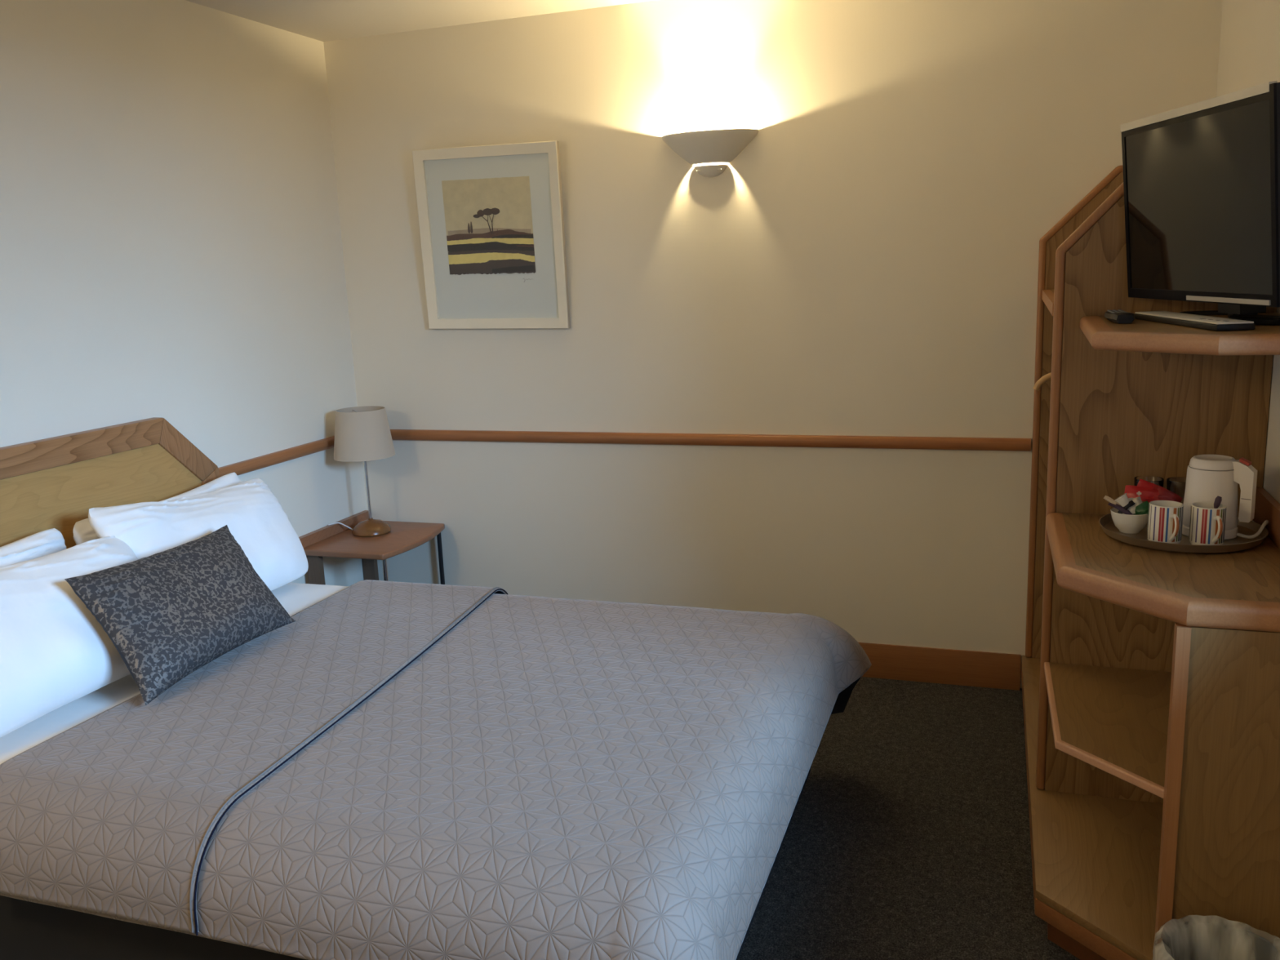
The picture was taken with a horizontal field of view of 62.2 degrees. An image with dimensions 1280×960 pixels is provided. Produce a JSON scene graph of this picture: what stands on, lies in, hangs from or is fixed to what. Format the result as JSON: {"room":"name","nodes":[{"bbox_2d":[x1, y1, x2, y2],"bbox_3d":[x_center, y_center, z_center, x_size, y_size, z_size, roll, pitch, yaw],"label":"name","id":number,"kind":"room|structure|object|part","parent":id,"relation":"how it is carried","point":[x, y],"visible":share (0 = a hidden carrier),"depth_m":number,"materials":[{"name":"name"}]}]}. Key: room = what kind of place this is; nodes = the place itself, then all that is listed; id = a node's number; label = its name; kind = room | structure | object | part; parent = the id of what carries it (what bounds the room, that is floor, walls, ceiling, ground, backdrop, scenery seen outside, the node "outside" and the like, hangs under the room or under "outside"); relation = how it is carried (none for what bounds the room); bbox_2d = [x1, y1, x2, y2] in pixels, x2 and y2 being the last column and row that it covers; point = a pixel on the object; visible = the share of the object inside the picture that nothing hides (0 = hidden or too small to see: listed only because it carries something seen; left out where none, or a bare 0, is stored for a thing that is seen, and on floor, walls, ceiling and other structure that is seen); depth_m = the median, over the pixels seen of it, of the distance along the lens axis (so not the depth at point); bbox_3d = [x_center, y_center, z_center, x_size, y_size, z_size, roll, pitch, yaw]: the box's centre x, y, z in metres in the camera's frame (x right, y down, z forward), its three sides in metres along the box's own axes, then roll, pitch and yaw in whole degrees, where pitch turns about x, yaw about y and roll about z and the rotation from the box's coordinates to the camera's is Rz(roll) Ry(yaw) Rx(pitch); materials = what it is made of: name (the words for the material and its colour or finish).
{"room":"hotel room","nodes":[
{"label":"hotel room","id":0,"kind":"room"},
{"bbox_2d":[0,0,367,586],"bbox_3d":[-1.957,-0.059,2.248,0.100,2.400,4.550,2,12,19],"label":"wall","id":1,"kind":"structure","parent":0,"point":[171,247],"depth_m":3.40,"materials":[{"name":"paint"}]},
{"bbox_2d":[0,417,219,548],"bbox_3d":[-1.658,0.300,2.930,0.041,0.802,1.456,2,12,19],"label":"headboard","id":2,"kind":"object","parent":1,"relation":"attached to","point":[55,482],"visible":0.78,"depth_m":3.06,"materials":[{"name":"brown wood"}]},
{"bbox_3d":[-1.672,-0.055,2.858,0.041,0.078,1.025,2,12,19],"label":"rail","id":3,"kind":"part","parent":2,"relation":"part of","materials":[{"name":"brown wood"}]},
{"bbox_3d":[-1.473,-0.101,3.433,0.041,0.229,0.242,2,12,19],"label":"slanted rail","id":4,"kind":"part","parent":2,"relation":"part of","materials":[{"name":"brown wood"}]},
{"bbox_3d":[-1.431,0.259,3.587,0.041,0.602,0.078,2,12,19],"label":"rail","id":5,"kind":"part","parent":2,"relation":"part of","materials":[{"name":"brown wood"}]},
{"bbox_2d":[218,435,334,476],"bbox_3d":[-1.298,-0.099,3.974,0.024,0.042,0.869,2,12,19],"label":"rail","id":6,"kind":"object","parent":1,"relation":"attached to","point":[272,459],"visible":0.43,"depth_m":3.87,"materials":[{"name":"brown wood"}]},
{"bbox_2d":[185,0,654,41],"bbox_3d":[-0.494,-1.229,1.482,3.300,0.080,4.750,2,12,19],"label":"ceiling","id":7,"kind":"structure","parent":0,"point":[323,20],"depth_m":3.69,"materials":[{"name":"paint"}]},
{"bbox_2d":[323,0,1222,688],"bbox_3d":[0.307,-0.483,3.878,3.300,2.400,0.100,2,12,19],"label":"wall","id":8,"kind":"structure","parent":0,"point":[867,264],"depth_m":3.77,"materials":[{"name":"paint"}]},
{"bbox_2d":[412,140,570,328],"bbox_3d":[-0.561,-0.906,3.996,0.602,0.681,0.065,2,12,19],"label":"framed picture","id":9,"kind":"object","parent":8,"relation":"attached to","point":[491,220],"visible":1,"depth_m":4.00},
{"bbox_2d":[441,176,535,281],"bbox_3d":[-0.569,-0.937,3.998,0.368,0.388,0.024,2,12,19],"label":"print","id":10,"kind":"object","parent":9,"relation":"attached to","point":[488,223],"depth_m":3.99},
{"bbox_2d":[662,128,758,177],"bbox_3d":[0.228,-1.119,3.651,0.344,0.146,0.114,2,12,19],"label":"wall light","id":11,"kind":"object","parent":8,"relation":"attached to","point":[722,145],"visible":1,"depth_m":3.63,"materials":[{"name":"white paint"}]},
{"bbox_2d":[390,429,1031,451],"bbox_3d":[0.070,-0.153,3.966,2.612,0.042,0.024,2,12,19],"label":"rail","id":12,"kind":"object","parent":8,"relation":"attached to","point":[652,438],"visible":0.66,"depth_m":3.87,"materials":[{"name":"brown wood"}]},
{"bbox_2d":[858,642,1021,690],"bbox_3d":[0.098,0.636,4.130,2.603,0.125,0.020,2,12,19],"label":"baseboard","id":13,"kind":"structure","parent":8,"relation":"attached to","point":[896,662],"depth_m":3.78,"materials":[{"name":"brown wood"}]},
{"bbox_2d":[737,676,1079,959],"bbox_3d":[-0.395,1.200,1.976,3.300,0.080,4.750,2,12,19],"label":"floor","id":14,"kind":"structure","parent":0,"point":[908,836],"depth_m":2.79,"materials":[{"name":"grey carpet"}]},
{"bbox_2d":[298,510,444,584],"bbox_3d":[-1.023,0.449,4.214,0.413,0.548,0.479,2,12,19],"label":"nightstand","id":15,"kind":"object","parent":14,"relation":"on","point":[335,540],"visible":0.58,"depth_m":4.09,"materials":[{"name":"red wood"}]},
{"bbox_3d":[-1.230,0.516,4.085,0.055,0.484,0.025,2,12,19],"label":"leg","id":16,"kind":"part","parent":15,"relation":"part of","materials":[{"name":"brown wood"}]},
{"bbox_2d":[328,405,395,537],"bbox_3d":[-1.077,-0.033,4.174,0.236,0.494,0.235,6,14,36],"label":"table lamp","id":17,"kind":"object","parent":15,"relation":"on","point":[362,433],"visible":1,"depth_m":4.07,"materials":[{"name":"beige fabric"}]},
{"bbox_3d":[-1.186,0.186,4.213,0.096,0.040,0.013,-6,12,-16],"label":"cord","id":18,"kind":"part","parent":17,"relation":"part of","materials":[{"name":"white plastic"}]},
{"bbox_3d":[-1.083,-0.184,4.143,0.235,0.186,0.235,2,12,19],"label":"lamp shade","id":19,"kind":"part","parent":17,"relation":"part of","materials":[{"name":"white fabric"}]},
{"bbox_3d":[-1.075,0.002,4.181,0.011,0.308,0.011,2,12,19],"label":"stem","id":20,"kind":"part","parent":17,"relation":"part of","materials":[{"name":"metal"}]},
{"bbox_3d":[-1.126,0.436,4.458,0.056,0.484,0.025,2,12,19],"label":"leg","id":21,"kind":"part","parent":15,"relation":"part of","materials":[{"name":"grey metal"}]},
{"bbox_3d":[-0.941,0.524,3.988,0.018,0.484,0.018,2,12,19],"label":"leg","id":22,"kind":"part","parent":15,"relation":"part of","materials":[{"name":"metal"}]},
{"bbox_3d":[-0.810,0.442,4.368,0.018,0.484,0.018,2,12,19],"label":"leg","id":23,"kind":"part","parent":15,"relation":"part of","materials":[{"name":"metal"}]},
{"bbox_2d":[0,767,810,959],"bbox_3d":[-0.676,0.752,2.677,1.970,0.540,1.455,2,12,19],"label":"bed","id":24,"kind":"object","parent":14,"relation":"on","point":[29,931],"visible":0.02,"depth_m":2.12,"materials":[{"name":"fabric"}]},
{"bbox_2d":[0,582,348,764],"bbox_3d":[-1.261,0.543,2.842,0.735,0.173,1.510,2,12,19],"label":"sheet","id":25,"kind":"object","parent":24,"relation":"on","point":[295,597],"visible":0.11,"depth_m":2.49,"materials":[{"name":"white fabric"}]},
{"bbox_2d":[0,528,66,567],"bbox_3d":[-1.638,0.336,2.575,0.151,0.301,0.676,2,12,19],"label":"pillow","id":26,"kind":"object","parent":25,"relation":"on","point":[46,542],"visible":0.17,"depth_m":2.75,"materials":[{"name":"white fabric"}]},
{"bbox_2d":[0,535,138,737],"bbox_3d":[-1.401,0.341,2.507,0.319,0.328,0.732,2,12,19],"label":"pillow","id":27,"kind":"object","parent":25,"relation":"on","point":[55,653],"visible":0.64,"depth_m":2.42,"materials":[{"name":"white fabric"}]},
{"bbox_2d":[72,472,241,545],"bbox_3d":[-1.412,0.190,3.235,0.149,0.306,0.681,2,12,19],"label":"pillow","id":28,"kind":"object","parent":25,"relation":"on","point":[82,531],"visible":0.07,"depth_m":3.30,"materials":[{"name":"white fabric"}]},
{"bbox_2d":[88,478,308,591],"bbox_3d":[-1.252,0.187,3.152,0.297,0.355,0.708,2,12,19],"label":"pillow","id":29,"kind":"object","parent":25,"relation":"on","point":[255,518],"visible":0.59,"depth_m":3.13,"materials":[{"name":"white fabric"}]},
{"bbox_2d":[0,579,871,959],"bbox_3d":[-0.329,0.676,2.590,1.620,0.450,1.705,2,12,19],"label":"coverlet","id":30,"kind":"object","parent":24,"relation":"on","point":[388,770],"visible":0.98,"depth_m":2.05,"materials":[{"name":"grey fabric"}]},
{"bbox_2d":[64,524,295,705],"bbox_3d":[-1.139,0.314,2.693,0.257,0.266,0.614,2,12,19],"label":"cushion","id":31,"kind":"object","parent":30,"relation":"on","point":[169,614],"visible":1,"depth_m":2.58,"materials":[{"name":"grey fabric"}]},
{"bbox_2d":[1021,164,1279,959],"bbox_3d":[1.263,0.050,2.698,0.493,1.752,1.677,2,12,19],"label":"shelf unit","id":32,"kind":"object","parent":14,"relation":"on","point":[1150,678],"visible":0.88,"depth_m":2.42,"materials":[{"name":"brown wood"}]},
{"bbox_2d":[1032,372,1051,391],"bbox_3d":[1.314,-0.325,2.836,0.493,0.176,0.017,2,12,19],"label":"hanger","id":33,"kind":"object","parent":32,"relation":"hanging from","point":[1042,380],"visible":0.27,"depth_m":2.92,"materials":[{"name":"brown wood"}]},
{"bbox_3d":[1.543,-0.166,3.444,0.460,1.604,0.025,2,12,19],"label":"panel","id":34,"kind":"part","parent":32,"relation":"part of","materials":[{"name":"brown wood"}]},
{"bbox_3d":[1.149,0.541,2.334,0.446,0.016,0.632,2,12,19],"label":"corner shelf","id":35,"kind":"part","parent":32,"relation":"part of","materials":[{"name":"brown wood"}]},
{"bbox_2d":[1103,309,1135,323],"bbox_3d":[1.043,-0.358,2.312,0.051,0.022,0.197,2,12,19],"label":"remote control","id":36,"kind":"object","parent":32,"relation":"on","point":[1119,316],"visible":1,"depth_m":2.23,"materials":[{"name":"black plastic"}]},
{"bbox_3d":[1.239,0.030,2.551,0.444,1.600,0.028,2,12,19],"label":"panel","id":37,"kind":"part","parent":32,"relation":"part of","materials":[{"name":"brown wood"}]},
{"bbox_2d":[1098,513,1268,553],"bbox_3d":[1.202,0.113,2.360,0.336,0.024,0.336,2,12,19],"label":"tray","id":38,"kind":"object","parent":32,"relation":"on","point":[1106,522],"visible":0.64,"depth_m":2.28,"materials":[{"name":"brown plastic"}]},
{"bbox_2d":[1110,507,1148,533],"bbox_3d":[1.105,0.093,2.394,0.083,0.048,0.083,2,12,19],"label":"bowl","id":39,"kind":"object","parent":38,"relation":"on","point":[1125,523],"visible":0.87,"depth_m":2.37,"materials":[{"name":"white ceramic"}]},
{"bbox_2d":[1103,495,1121,506],"bbox_3d":[1.072,0.061,2.381,0.062,0.048,0.012,3,13,26],"label":"stick","id":40,"kind":"object","parent":39,"relation":"in","point":[1106,498],"visible":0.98,"depth_m":2.38,"materials":[{"name":"beige paper"}]},
{"bbox_2d":[1108,502,1133,515],"bbox_3d":[1.077,0.068,2.373,0.058,0.041,0.013,3,13,25],"label":"stick","id":41,"kind":"object","parent":39,"relation":"in","point":[1117,506],"visible":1,"depth_m":2.37,"materials":[{"name":"purple paper"}]},
{"bbox_2d":[1114,493,1129,506],"bbox_3d":[1.082,0.046,2.388,0.037,0.036,0.036,2,12,19],"label":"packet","id":42,"kind":"object","parent":39,"relation":"in","point":[1123,500],"visible":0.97,"depth_m":2.37,"materials":[{"name":"white paper"}]},
{"bbox_2d":[1117,500,1134,514],"bbox_3d":[1.088,0.063,2.373,0.035,0.033,0.012,-1,12,8],"label":"stick","id":43,"kind":"object","parent":39,"relation":"in","point":[1131,503],"visible":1,"depth_m":2.37,"materials":[{"name":"plastic"}]},
{"bbox_2d":[1127,496,1142,514],"bbox_3d":[1.109,0.059,2.382,0.052,0.040,0.032,0,12,11],"label":"bag","id":44,"kind":"object","parent":39,"relation":"in","point":[1137,500],"visible":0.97,"depth_m":2.37,"materials":[{"name":"white paper"}]},
{"bbox_2d":[1133,500,1149,515],"bbox_3d":[1.118,0.070,2.365,0.050,0.047,0.020,4,13,29],"label":"bag","id":45,"kind":"object","parent":39,"relation":"in","point":[1142,508],"visible":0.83,"depth_m":2.36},
{"bbox_2d":[1124,484,1159,502],"bbox_3d":[1.148,0.034,2.423,0.080,0.038,0.027,3,13,26],"label":"packet","id":46,"kind":"object","parent":38,"relation":"on","point":[1149,495],"visible":0.8,"depth_m":2.42,"materials":[{"name":"red paper"}]},
{"bbox_2d":[1137,479,1159,488],"bbox_3d":[1.169,0.025,2.433,0.066,0.052,0.020,2,12,19],"label":"packet","id":47,"kind":"object","parent":38,"relation":"on","point":[1144,483],"visible":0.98,"depth_m":2.43,"materials":[{"name":"red paper"}]},
{"bbox_2d":[1133,475,1164,503],"bbox_3d":[1.188,0.045,2.483,0.063,0.100,0.063,2,12,19],"label":"drinking glass","id":48,"kind":"object","parent":38,"relation":"on","point":[1158,481],"visible":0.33,"depth_m":2.48,"materials":[{"name":"clear glass"}]},
{"bbox_2d":[1146,500,1183,543],"bbox_3d":[1.128,0.096,2.277,0.067,0.086,0.093,2,12,19],"label":"mug","id":49,"kind":"object","parent":38,"relation":"on","point":[1165,520],"visible":0.91,"depth_m":2.26,"materials":[{"name":"ceramic"}]},
{"bbox_3d":[1.130,0.102,2.245,0.009,0.061,0.031,-2,12,3],"label":"handle","id":50,"kind":"part","parent":49,"relation":"part of","materials":[{"name":"white ceramic"}]},
{"bbox_2d":[1157,485,1182,502],"bbox_3d":[1.198,0.041,2.409,0.063,0.052,0.019,2,12,19],"label":"packet","id":51,"kind":"object","parent":38,"relation":"on","point":[1165,494],"visible":0.73,"depth_m":2.40,"materials":[{"name":"red paper"}]},
{"bbox_2d":[1166,476,1186,503],"bbox_3d":[1.250,0.048,2.455,0.063,0.100,0.063,2,12,19],"label":"drinking glass","id":52,"kind":"object","parent":38,"relation":"on","point":[1176,485],"visible":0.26,"depth_m":2.43,"materials":[{"name":"clear glass"}]},
{"bbox_2d":[1188,502,1226,545],"bbox_3d":[1.204,0.098,2.249,0.067,0.086,0.093,2,12,19],"label":"mug","id":53,"kind":"object","parent":38,"relation":"on","point":[1206,523],"visible":0.96,"depth_m":2.24,"materials":[{"name":"ceramic"}]},
{"bbox_3d":[1.206,0.105,2.217,0.009,0.061,0.031,-2,12,3],"label":"handle","id":54,"kind":"part","parent":53,"relation":"part of","materials":[{"name":"white ceramic"}]},
{"bbox_2d":[1213,496,1222,508],"bbox_3d":[1.218,0.080,2.260,0.036,0.094,0.013,-3,12,-1],"label":"teaspoon","id":55,"kind":"object","parent":53,"relation":"in","point":[1218,500],"visible":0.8,"depth_m":2.25,"materials":[{"name":"metal"}]},
{"bbox_2d":[1182,454,1268,540],"bbox_3d":[1.316,0.032,2.339,0.232,0.180,0.138,-6,12,-16],"label":"kettle","id":56,"kind":"object","parent":38,"relation":"on","point":[1209,477],"visible":0.82,"depth_m":2.29,"materials":[{"name":"white plastic"}]},
{"bbox_3d":[1.253,-0.040,2.319,0.093,0.020,0.093,2,12,19],"label":"lid","id":57,"kind":"part","parent":56,"relation":"part of","materials":[{"name":"white plastic"}]},
{"bbox_3d":[1.296,0.023,2.291,0.054,0.130,0.026,9,16,44],"label":"handle","id":58,"kind":"part","parent":56,"relation":"part of","materials":[{"name":"white plastic"}]},
{"bbox_2d":[1239,457,1251,466],"bbox_3d":[1.297,-0.039,2.275,0.020,0.015,0.018,9,16,44],"label":"switch","id":59,"kind":"object","parent":56,"relation":"attached to","point":[1242,462],"depth_m":2.27,"materials":[{"name":"red plastic"}]},
{"bbox_3d":[1.370,0.097,2.359,0.054,0.041,0.192,6,14,36],"label":"cord","id":60,"kind":"part","parent":56,"relation":"part of","materials":[{"name":"white plastic"}]},
{"bbox_3d":[1.151,-0.303,2.159,0.375,0.032,0.614,2,12,19],"label":"television shelf","id":61,"kind":"part","parent":32,"relation":"part of","materials":[{"name":"brown wood"}]},
{"bbox_2d":[1133,311,1255,330],"bbox_3d":[1.110,-0.324,2.148,0.068,0.016,0.418,-1,12,5],"label":"box","id":62,"kind":"object","parent":32,"relation":"on","point":[1215,323],"visible":0.97,"depth_m":2.06,"materials":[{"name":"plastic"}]},
{"bbox_3d":[1.110,-0.329,2.147,0.064,0.004,0.414,-1,12,5],"label":"panel","id":63,"kind":"part","parent":62,"relation":"part of","materials":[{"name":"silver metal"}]},
{"bbox_2d":[1120,80,1279,324],"bbox_3d":[1.170,-0.531,2.125,0.180,0.425,0.582,-2,11,0],"label":"television","id":64,"kind":"object","parent":32,"relation":"on","point":[1202,179],"visible":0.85,"depth_m":2.06,"materials":[{"name":"black plastic"}]},
{"bbox_3d":[1.080,-0.729,2.091,0.015,0.017,0.570,-2,11,0],"label":"trim","id":65,"kind":"part","parent":64,"relation":"part of","materials":[{"name":"silver metal"}]},
{"bbox_3d":[1.123,-0.345,2.035,0.004,0.009,0.292,-2,11,0],"label":"trim","id":66,"kind":"part","parent":64,"relation":"part of","materials":[{"name":"silver metal"}]},
{"bbox_2d":[1179,310,1266,317],"bbox_3d":[1.282,-0.373,2.310,0.175,0.032,0.196,2,12,19],"label":"stand","id":67,"kind":"object","parent":32,"relation":"on","point":[1206,312],"visible":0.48,"depth_m":2.36,"materials":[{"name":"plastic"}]},
{"bbox_3d":[1.273,-0.358,2.243,0.045,0.032,0.060,2,12,19],"label":"casing","id":68,"kind":"part","parent":67,"relation":"part of","materials":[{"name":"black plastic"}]},
{"bbox_3d":[1.136,0.611,1.981,0.236,0.696,0.022,2,12,19],"label":"panel","id":69,"kind":"part","parent":32,"relation":"part of","materials":[{"name":"brown wood"}]},
{"bbox_2d":[1154,915,1279,959],"bbox_3d":[1.051,0.969,1.920,0.235,0.280,0.234,2,12,19],"label":"waste bin","id":70,"kind":"object","parent":14,"relation":"on","point":[1197,938],"visible":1,"depth_m":1.98,"materials":[{"name":"plastic"}]},
{"bbox_2d":[1216,0,1279,503],"bbox_3d":[1.068,0.030,1.209,0.100,2.400,4.550,2,12,19],"label":"wall","id":71,"kind":"structure","parent":0,"point":[1249,54],"depth_m":2.65,"materials":[{"name":"paint"}]}
]}

